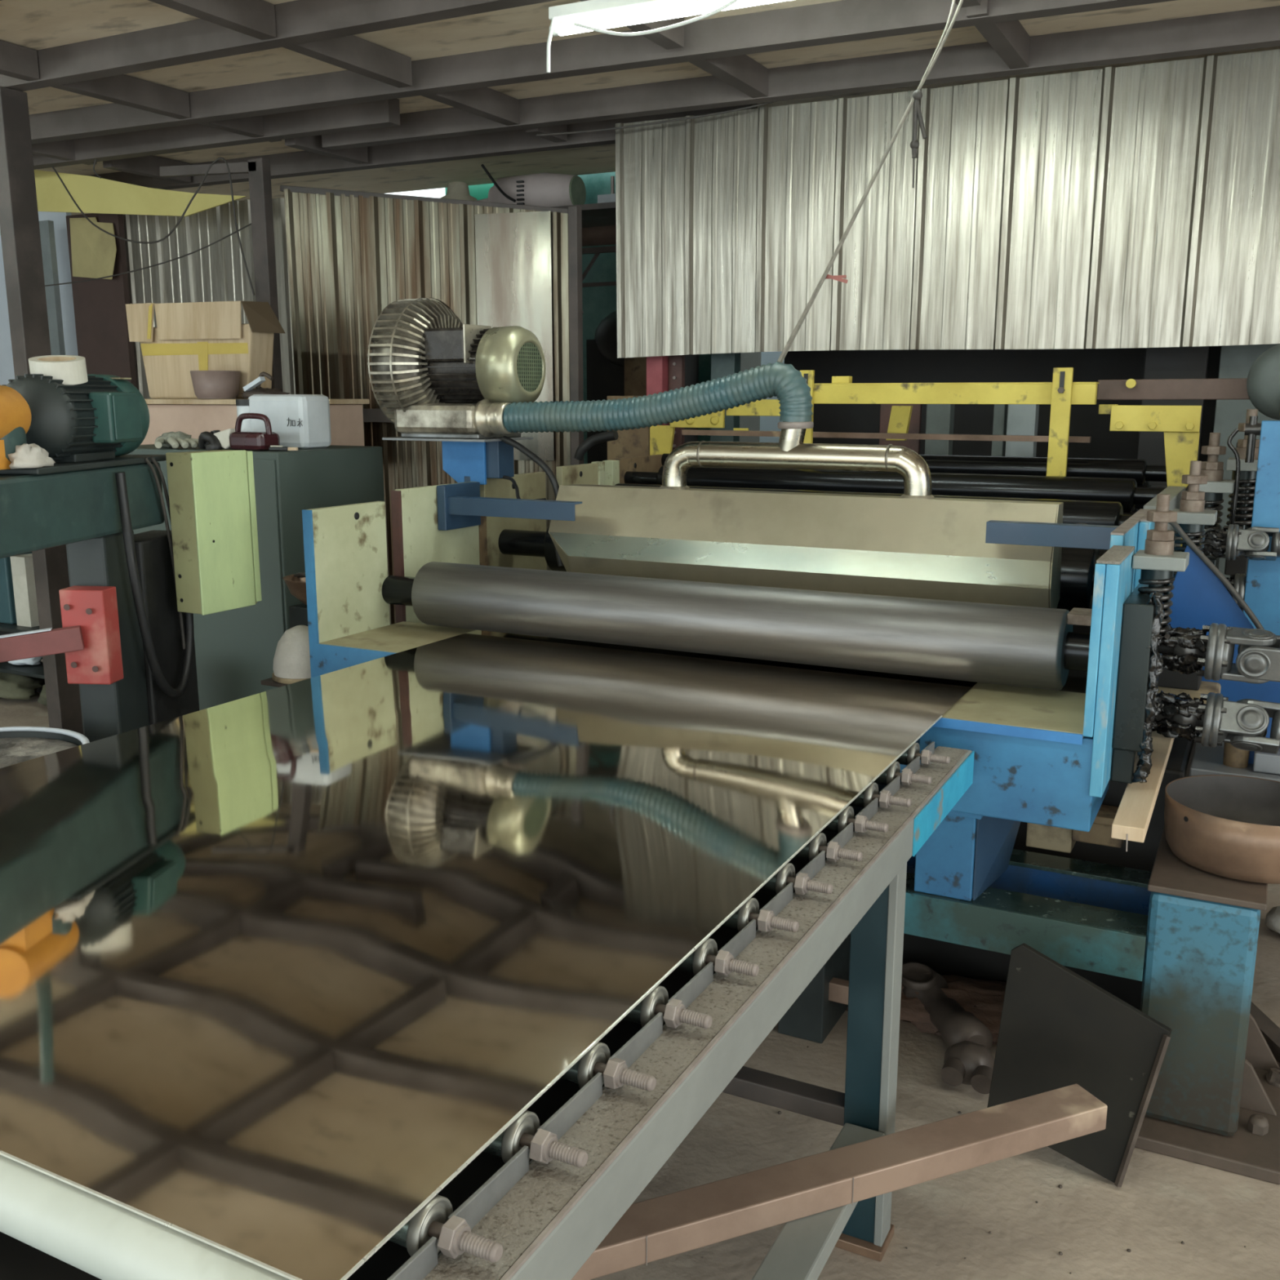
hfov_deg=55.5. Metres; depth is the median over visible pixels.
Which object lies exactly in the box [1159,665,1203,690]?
block
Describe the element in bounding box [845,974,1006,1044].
wooden board
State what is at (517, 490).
cable
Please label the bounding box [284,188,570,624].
wall
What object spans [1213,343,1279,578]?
steel column
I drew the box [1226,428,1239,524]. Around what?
rod
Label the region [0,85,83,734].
steel post
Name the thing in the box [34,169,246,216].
tarp
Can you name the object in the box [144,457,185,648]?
cable
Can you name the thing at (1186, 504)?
washer
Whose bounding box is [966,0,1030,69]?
ceiling beam
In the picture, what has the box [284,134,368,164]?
ceiling beam
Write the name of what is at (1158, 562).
bolt
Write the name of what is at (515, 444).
power cable
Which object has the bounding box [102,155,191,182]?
ceiling beam
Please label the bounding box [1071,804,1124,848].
block
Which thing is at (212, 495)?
switch box
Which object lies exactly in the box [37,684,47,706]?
sack
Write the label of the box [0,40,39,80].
ceiling beam
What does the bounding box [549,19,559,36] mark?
socket
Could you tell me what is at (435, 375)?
blower
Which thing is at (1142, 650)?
block
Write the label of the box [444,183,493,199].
panel
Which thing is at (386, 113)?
ceiling beam
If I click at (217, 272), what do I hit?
panel
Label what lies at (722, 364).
steel column
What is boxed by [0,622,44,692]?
storage rack
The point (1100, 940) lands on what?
cross beam
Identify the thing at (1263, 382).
round cover
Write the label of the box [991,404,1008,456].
steel column
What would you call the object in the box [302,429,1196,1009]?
machine
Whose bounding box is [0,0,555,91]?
ceiling beam
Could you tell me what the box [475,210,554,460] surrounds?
sheet
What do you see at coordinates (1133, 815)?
plank
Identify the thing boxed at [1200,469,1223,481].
washer
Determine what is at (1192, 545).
cable
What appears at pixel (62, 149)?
ceiling beam
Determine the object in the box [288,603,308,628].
stand
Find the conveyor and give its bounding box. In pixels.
[0,741,974,1279]
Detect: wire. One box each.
[44,222,251,286]
[51,157,254,295]
[93,159,101,178]
[536,101,777,136]
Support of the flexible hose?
attached to the blower
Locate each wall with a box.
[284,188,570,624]
[739,351,760,442]
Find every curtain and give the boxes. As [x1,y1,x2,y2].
[813,404,880,432]
[953,404,994,435]
[1067,397,1141,458]
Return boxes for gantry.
[573,367,1201,546]
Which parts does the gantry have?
bolted plate, slotted post, slotted post, bolted plate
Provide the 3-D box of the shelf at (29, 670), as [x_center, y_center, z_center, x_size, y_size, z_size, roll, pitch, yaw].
[-3.313,0.118,6.479,1.900,0.020,0.340,6,13,27]
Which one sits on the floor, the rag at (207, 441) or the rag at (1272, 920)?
the rag at (1272, 920)
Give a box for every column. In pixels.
[624,356,646,395]
[646,355,684,450]
[710,352,740,441]
[879,404,922,454]
[924,404,955,454]
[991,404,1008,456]
[1004,404,1039,457]
[1134,824,1279,1184]
[1137,346,1208,490]
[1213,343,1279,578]
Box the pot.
[190,370,240,398]
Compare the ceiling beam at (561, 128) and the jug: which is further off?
the ceiling beam at (561, 128)
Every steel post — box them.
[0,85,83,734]
[159,157,283,391]
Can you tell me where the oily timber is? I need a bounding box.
[1026,822,1075,853]
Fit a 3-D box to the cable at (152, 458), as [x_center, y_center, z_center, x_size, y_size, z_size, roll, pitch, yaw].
[-1.364,-0.250,3.553,0.016,0.573,0.148,2,11,8]
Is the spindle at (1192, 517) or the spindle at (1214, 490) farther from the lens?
the spindle at (1214, 490)
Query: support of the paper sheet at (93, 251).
attached to the board at (102, 334)
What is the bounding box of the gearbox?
[440,181,488,202]
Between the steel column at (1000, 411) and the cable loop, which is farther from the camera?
the steel column at (1000, 411)
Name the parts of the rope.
cord, cord, cord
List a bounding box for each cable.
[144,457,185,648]
[150,456,171,524]
[480,164,515,202]
[502,435,564,566]
[502,475,546,500]
[1075,521,1264,629]
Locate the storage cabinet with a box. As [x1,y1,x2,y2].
[126,444,384,710]
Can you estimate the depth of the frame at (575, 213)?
6.03 m
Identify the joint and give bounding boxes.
[901,961,994,1093]
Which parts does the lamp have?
pull cord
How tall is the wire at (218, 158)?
0.847 m
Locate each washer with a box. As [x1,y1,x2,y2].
[1144,538,1174,555]
[1179,498,1204,511]
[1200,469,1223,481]
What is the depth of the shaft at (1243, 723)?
2.73 m
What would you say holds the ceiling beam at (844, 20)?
attached to the ceiling
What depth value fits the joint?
2.97 m
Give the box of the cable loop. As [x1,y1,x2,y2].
[115,471,194,697]
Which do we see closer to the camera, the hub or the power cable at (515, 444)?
the hub
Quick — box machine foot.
[777,933,850,1043]
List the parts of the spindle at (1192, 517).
threaded rod, cap plate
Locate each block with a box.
[0,586,123,684]
[914,810,1020,901]
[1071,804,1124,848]
[1110,583,1167,783]
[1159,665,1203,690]
[1159,680,1221,696]
[1171,550,1219,583]
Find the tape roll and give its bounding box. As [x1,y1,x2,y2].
[28,355,88,385]
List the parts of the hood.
plate, plate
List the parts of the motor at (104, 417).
name plate, box lid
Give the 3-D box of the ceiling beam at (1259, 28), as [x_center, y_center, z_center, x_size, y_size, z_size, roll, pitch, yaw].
[2.391,-2.266,4.485,9.002,0.118,0.085,5,13,26]
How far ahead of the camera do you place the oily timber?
3.06 m
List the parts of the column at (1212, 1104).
plate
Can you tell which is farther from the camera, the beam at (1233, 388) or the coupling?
the beam at (1233, 388)
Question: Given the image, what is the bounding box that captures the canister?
[235,394,331,448]
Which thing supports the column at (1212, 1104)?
on the floor
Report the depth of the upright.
5.97 m
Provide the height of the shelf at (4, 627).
0.020 m
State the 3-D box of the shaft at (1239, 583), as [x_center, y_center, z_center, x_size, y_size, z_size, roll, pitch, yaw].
[2.079,-0.117,3.531,0.868,0.112,0.112,6,13,27]
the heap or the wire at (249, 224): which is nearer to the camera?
the heap
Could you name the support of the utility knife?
on the storage cabinet
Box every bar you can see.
[828,977,848,1004]
[1249,1001,1279,1088]
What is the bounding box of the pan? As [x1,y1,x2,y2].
[1164,774,1279,884]
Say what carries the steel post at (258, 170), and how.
on the floor
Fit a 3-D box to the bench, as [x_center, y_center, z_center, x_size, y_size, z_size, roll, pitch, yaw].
[-2.073,-0.443,6.315,1.250,1.585,0.650,6,13,27]
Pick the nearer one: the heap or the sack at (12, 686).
the heap
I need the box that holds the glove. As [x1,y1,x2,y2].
[154,431,199,448]
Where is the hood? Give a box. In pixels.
[548,484,1063,608]
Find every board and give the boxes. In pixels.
[0,211,78,385]
[39,220,65,355]
[66,213,136,386]
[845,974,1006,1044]
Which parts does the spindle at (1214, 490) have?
threaded rod, cap plate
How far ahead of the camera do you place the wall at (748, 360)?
9.72 m
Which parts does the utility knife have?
handle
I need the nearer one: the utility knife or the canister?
the utility knife
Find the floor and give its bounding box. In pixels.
[0,691,1279,1279]
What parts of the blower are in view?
motor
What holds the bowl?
on the stand at (298, 613)
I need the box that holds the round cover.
[1246,343,1279,420]
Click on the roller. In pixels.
(104, 1239)
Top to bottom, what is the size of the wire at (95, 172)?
0.154 m
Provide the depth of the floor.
2.47 m
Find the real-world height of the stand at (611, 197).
0.145 m
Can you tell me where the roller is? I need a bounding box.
[0,1155,289,1279]
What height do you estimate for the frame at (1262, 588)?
0.630 m
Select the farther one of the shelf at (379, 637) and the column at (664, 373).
the column at (664, 373)
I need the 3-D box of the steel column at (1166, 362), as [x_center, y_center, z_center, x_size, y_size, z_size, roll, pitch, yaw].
[2.350,-0.635,5.453,0.250,2.300,0.080,6,13,27]
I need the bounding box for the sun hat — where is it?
[271,625,311,684]
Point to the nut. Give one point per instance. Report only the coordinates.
(1242, 451)
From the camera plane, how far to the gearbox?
7.21 m
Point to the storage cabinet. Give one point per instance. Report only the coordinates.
(235, 649)
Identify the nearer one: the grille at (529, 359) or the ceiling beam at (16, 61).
the grille at (529, 359)
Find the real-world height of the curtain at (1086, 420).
0.300 m
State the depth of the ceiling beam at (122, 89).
5.46 m
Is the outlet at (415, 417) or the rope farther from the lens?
the outlet at (415, 417)
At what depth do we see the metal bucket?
3.21 m
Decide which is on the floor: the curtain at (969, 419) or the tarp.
the curtain at (969, 419)
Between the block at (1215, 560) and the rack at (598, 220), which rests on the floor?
the rack at (598, 220)
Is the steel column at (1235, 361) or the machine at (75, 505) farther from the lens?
the steel column at (1235, 361)
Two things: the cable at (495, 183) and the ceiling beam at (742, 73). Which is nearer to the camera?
the ceiling beam at (742, 73)
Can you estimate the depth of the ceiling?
5.14 m
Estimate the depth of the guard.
3.05 m
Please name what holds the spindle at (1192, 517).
on the block at (1215, 560)
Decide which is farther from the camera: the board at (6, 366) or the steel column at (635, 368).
the board at (6, 366)
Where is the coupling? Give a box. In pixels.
[0,385,31,469]
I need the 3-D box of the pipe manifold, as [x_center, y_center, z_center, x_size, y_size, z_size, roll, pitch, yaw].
[0.451,-0.554,3.635,0.868,0.238,0.096,6,13,27]
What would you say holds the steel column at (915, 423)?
on the floor
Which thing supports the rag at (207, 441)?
on the storage cabinet
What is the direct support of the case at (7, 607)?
on the storage rack at (29, 670)
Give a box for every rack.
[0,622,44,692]
[552,201,616,313]
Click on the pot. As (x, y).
(206, 384)
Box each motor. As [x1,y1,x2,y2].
[2,373,149,462]
[488,172,586,207]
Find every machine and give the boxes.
[0,426,199,742]
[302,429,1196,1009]
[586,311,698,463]
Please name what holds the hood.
on the machine at (1037, 718)
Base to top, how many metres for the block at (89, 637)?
0.270 m
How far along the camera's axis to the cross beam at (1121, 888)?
2.94 m
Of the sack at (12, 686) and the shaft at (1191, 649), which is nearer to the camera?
the shaft at (1191, 649)
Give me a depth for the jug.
4.17 m
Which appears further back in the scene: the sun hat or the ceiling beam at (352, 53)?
the ceiling beam at (352, 53)
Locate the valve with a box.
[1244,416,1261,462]
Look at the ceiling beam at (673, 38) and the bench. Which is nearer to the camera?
the ceiling beam at (673, 38)
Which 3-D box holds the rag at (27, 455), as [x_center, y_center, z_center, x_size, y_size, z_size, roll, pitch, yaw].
[-1.455,-0.441,2.905,0.070,0.057,0.158,1,11,5]
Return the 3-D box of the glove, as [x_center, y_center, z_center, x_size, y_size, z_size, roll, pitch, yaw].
[-1.691,-0.722,4.385,0.159,0.060,0.302,-9,15,-39]
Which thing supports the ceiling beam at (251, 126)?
attached to the ceiling
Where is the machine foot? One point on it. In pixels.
(811, 1016)
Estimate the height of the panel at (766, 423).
2.900 m
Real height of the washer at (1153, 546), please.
0.030 m
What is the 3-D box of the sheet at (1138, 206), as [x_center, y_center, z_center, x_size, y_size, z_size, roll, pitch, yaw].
[2.044,-1.728,4.879,4.876,1.100,0.040,6,13,27]
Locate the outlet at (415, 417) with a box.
[394,399,513,436]
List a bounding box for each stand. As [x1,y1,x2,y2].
[260,677,288,687]
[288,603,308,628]
[597,176,615,203]
[1189,733,1279,782]
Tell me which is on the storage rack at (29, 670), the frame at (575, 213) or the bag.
the bag
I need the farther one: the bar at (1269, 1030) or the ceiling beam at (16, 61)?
the ceiling beam at (16, 61)
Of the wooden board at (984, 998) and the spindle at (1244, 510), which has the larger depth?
the spindle at (1244, 510)
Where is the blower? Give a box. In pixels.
[367,297,546,439]
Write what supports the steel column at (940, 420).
on the floor
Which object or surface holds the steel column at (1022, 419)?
on the floor
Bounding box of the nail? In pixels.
[1125,833,1128,851]
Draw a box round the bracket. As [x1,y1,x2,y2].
[382,436,533,484]
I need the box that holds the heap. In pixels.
[240,371,290,398]
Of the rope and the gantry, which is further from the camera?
the gantry
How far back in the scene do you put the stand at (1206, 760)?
3.02 m
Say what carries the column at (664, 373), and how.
on the floor
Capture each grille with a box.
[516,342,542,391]
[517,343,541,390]
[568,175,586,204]
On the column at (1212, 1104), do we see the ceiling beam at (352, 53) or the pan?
the pan
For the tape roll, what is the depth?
3.07 m
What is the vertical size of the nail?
0.036 m
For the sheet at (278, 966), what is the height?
0.010 m
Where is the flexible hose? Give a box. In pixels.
[502,361,813,432]
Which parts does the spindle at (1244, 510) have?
cap plate, threaded rod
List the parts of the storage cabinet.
cabinet door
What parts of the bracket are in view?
plate, gusset plate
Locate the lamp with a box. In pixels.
[546,0,789,72]
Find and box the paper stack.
[9,553,39,626]
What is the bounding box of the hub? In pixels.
[1222,742,1249,768]
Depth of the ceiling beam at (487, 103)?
5.63 m
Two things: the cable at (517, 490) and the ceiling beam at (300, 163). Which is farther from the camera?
the ceiling beam at (300, 163)
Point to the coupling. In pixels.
(15, 411)
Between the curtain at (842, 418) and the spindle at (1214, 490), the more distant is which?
the curtain at (842, 418)
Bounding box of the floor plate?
[986,942,1172,1187]
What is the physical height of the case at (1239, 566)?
1.450 m
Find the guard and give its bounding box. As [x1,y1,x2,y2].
[1168,545,1279,764]
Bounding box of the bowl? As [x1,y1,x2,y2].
[282,572,306,604]
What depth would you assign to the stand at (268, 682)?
3.70 m
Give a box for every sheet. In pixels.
[0,630,977,1279]
[69,217,116,279]
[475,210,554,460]
[615,48,1279,358]
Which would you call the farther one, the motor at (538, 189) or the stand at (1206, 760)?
the motor at (538, 189)
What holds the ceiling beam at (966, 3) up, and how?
attached to the ceiling
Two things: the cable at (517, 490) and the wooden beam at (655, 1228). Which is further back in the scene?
the cable at (517, 490)
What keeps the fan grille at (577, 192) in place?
attached to the motor at (538, 189)
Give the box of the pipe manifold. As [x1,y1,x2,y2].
[659,421,934,499]
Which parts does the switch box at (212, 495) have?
box door, door frame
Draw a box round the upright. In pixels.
[607,395,649,460]
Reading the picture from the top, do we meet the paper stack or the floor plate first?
the paper stack
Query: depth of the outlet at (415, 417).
4.03 m
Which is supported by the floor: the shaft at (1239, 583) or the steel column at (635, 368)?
the steel column at (635, 368)
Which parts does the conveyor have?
rail, rail, foot plate, leg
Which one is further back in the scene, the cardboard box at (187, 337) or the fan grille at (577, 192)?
the fan grille at (577, 192)
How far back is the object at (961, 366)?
6.38 m
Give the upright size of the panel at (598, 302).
3.300 m
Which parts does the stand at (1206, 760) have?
raised plate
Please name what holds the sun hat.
on the stand at (268, 682)
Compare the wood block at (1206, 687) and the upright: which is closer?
the wood block at (1206, 687)
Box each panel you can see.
[123,197,295,399]
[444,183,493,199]
[577,171,711,463]
[759,351,784,442]
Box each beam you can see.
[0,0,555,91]
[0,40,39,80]
[29,0,1176,144]
[31,139,97,164]
[32,98,399,169]
[51,74,190,119]
[88,103,757,189]
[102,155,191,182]
[148,0,275,39]
[197,115,281,142]
[283,35,412,88]
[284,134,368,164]
[321,5,1279,150]
[422,87,519,125]
[525,124,567,142]
[571,1084,1107,1279]
[579,0,684,49]
[689,54,768,97]
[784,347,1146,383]
[903,872,1148,981]
[906,848,1151,915]
[955,0,981,8]
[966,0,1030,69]
[1096,377,1249,399]
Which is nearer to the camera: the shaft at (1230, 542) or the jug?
the shaft at (1230, 542)
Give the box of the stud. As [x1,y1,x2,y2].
[1125,378,1136,388]
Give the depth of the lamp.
3.72 m
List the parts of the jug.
handle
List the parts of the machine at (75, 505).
arm, motor plate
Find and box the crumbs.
[701,1045,1245,1273]
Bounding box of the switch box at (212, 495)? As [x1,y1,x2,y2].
[165,449,262,615]
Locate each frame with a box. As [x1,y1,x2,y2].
[280,185,583,465]
[1242,420,1279,635]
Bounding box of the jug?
[211,413,279,450]
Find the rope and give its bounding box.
[777,0,963,363]
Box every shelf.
[0,622,39,632]
[0,661,44,679]
[320,621,475,653]
[942,682,1085,737]
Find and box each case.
[0,551,31,624]
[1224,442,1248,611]
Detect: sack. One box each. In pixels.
[0,671,43,699]
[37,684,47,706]
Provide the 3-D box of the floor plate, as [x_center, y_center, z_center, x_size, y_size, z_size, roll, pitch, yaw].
[0.910,0.887,2.536,0.342,0.455,0.090,6,13,27]
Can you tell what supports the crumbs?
on the floor
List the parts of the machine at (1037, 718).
frame plate, frame plate, arm plate, support arm, frame plate, frame plate, frame plate, support arm, cross plate, plate, post, frame plate, frame plate, cross plate, frame plate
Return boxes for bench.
[140,398,369,445]
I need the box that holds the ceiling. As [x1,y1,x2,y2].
[0,0,1279,215]
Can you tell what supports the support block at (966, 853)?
on the cross beam at (1100, 940)
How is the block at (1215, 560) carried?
attached to the machine at (1037, 718)
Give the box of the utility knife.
[268,445,297,451]
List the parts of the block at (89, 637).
clamp arm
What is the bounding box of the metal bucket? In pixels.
[0,726,89,768]
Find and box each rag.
[8,443,55,468]
[198,431,221,450]
[1264,906,1279,934]
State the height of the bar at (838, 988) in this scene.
0.050 m
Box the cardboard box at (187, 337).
[125,301,285,399]
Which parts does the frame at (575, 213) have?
cross rail, post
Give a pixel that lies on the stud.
(1131, 383)
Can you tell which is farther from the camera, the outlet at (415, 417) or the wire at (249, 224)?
the wire at (249, 224)
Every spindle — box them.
[1172,460,1217,577]
[1199,432,1235,528]
[1226,408,1261,529]
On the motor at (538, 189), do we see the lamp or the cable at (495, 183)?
the cable at (495, 183)
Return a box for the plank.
[1111,728,1173,842]
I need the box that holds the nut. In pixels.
[1235,447,1258,459]
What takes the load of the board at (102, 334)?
on the floor
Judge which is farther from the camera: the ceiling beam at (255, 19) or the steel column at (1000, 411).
the steel column at (1000, 411)
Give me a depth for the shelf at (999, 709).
2.75 m
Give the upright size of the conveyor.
0.899 m
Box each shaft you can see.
[1155,691,1279,754]
[1160,622,1279,684]
[1200,524,1279,560]
[1222,573,1246,609]
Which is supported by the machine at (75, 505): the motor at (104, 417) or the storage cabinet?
the motor at (104, 417)
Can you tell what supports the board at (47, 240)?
on the floor
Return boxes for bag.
[7,656,42,665]

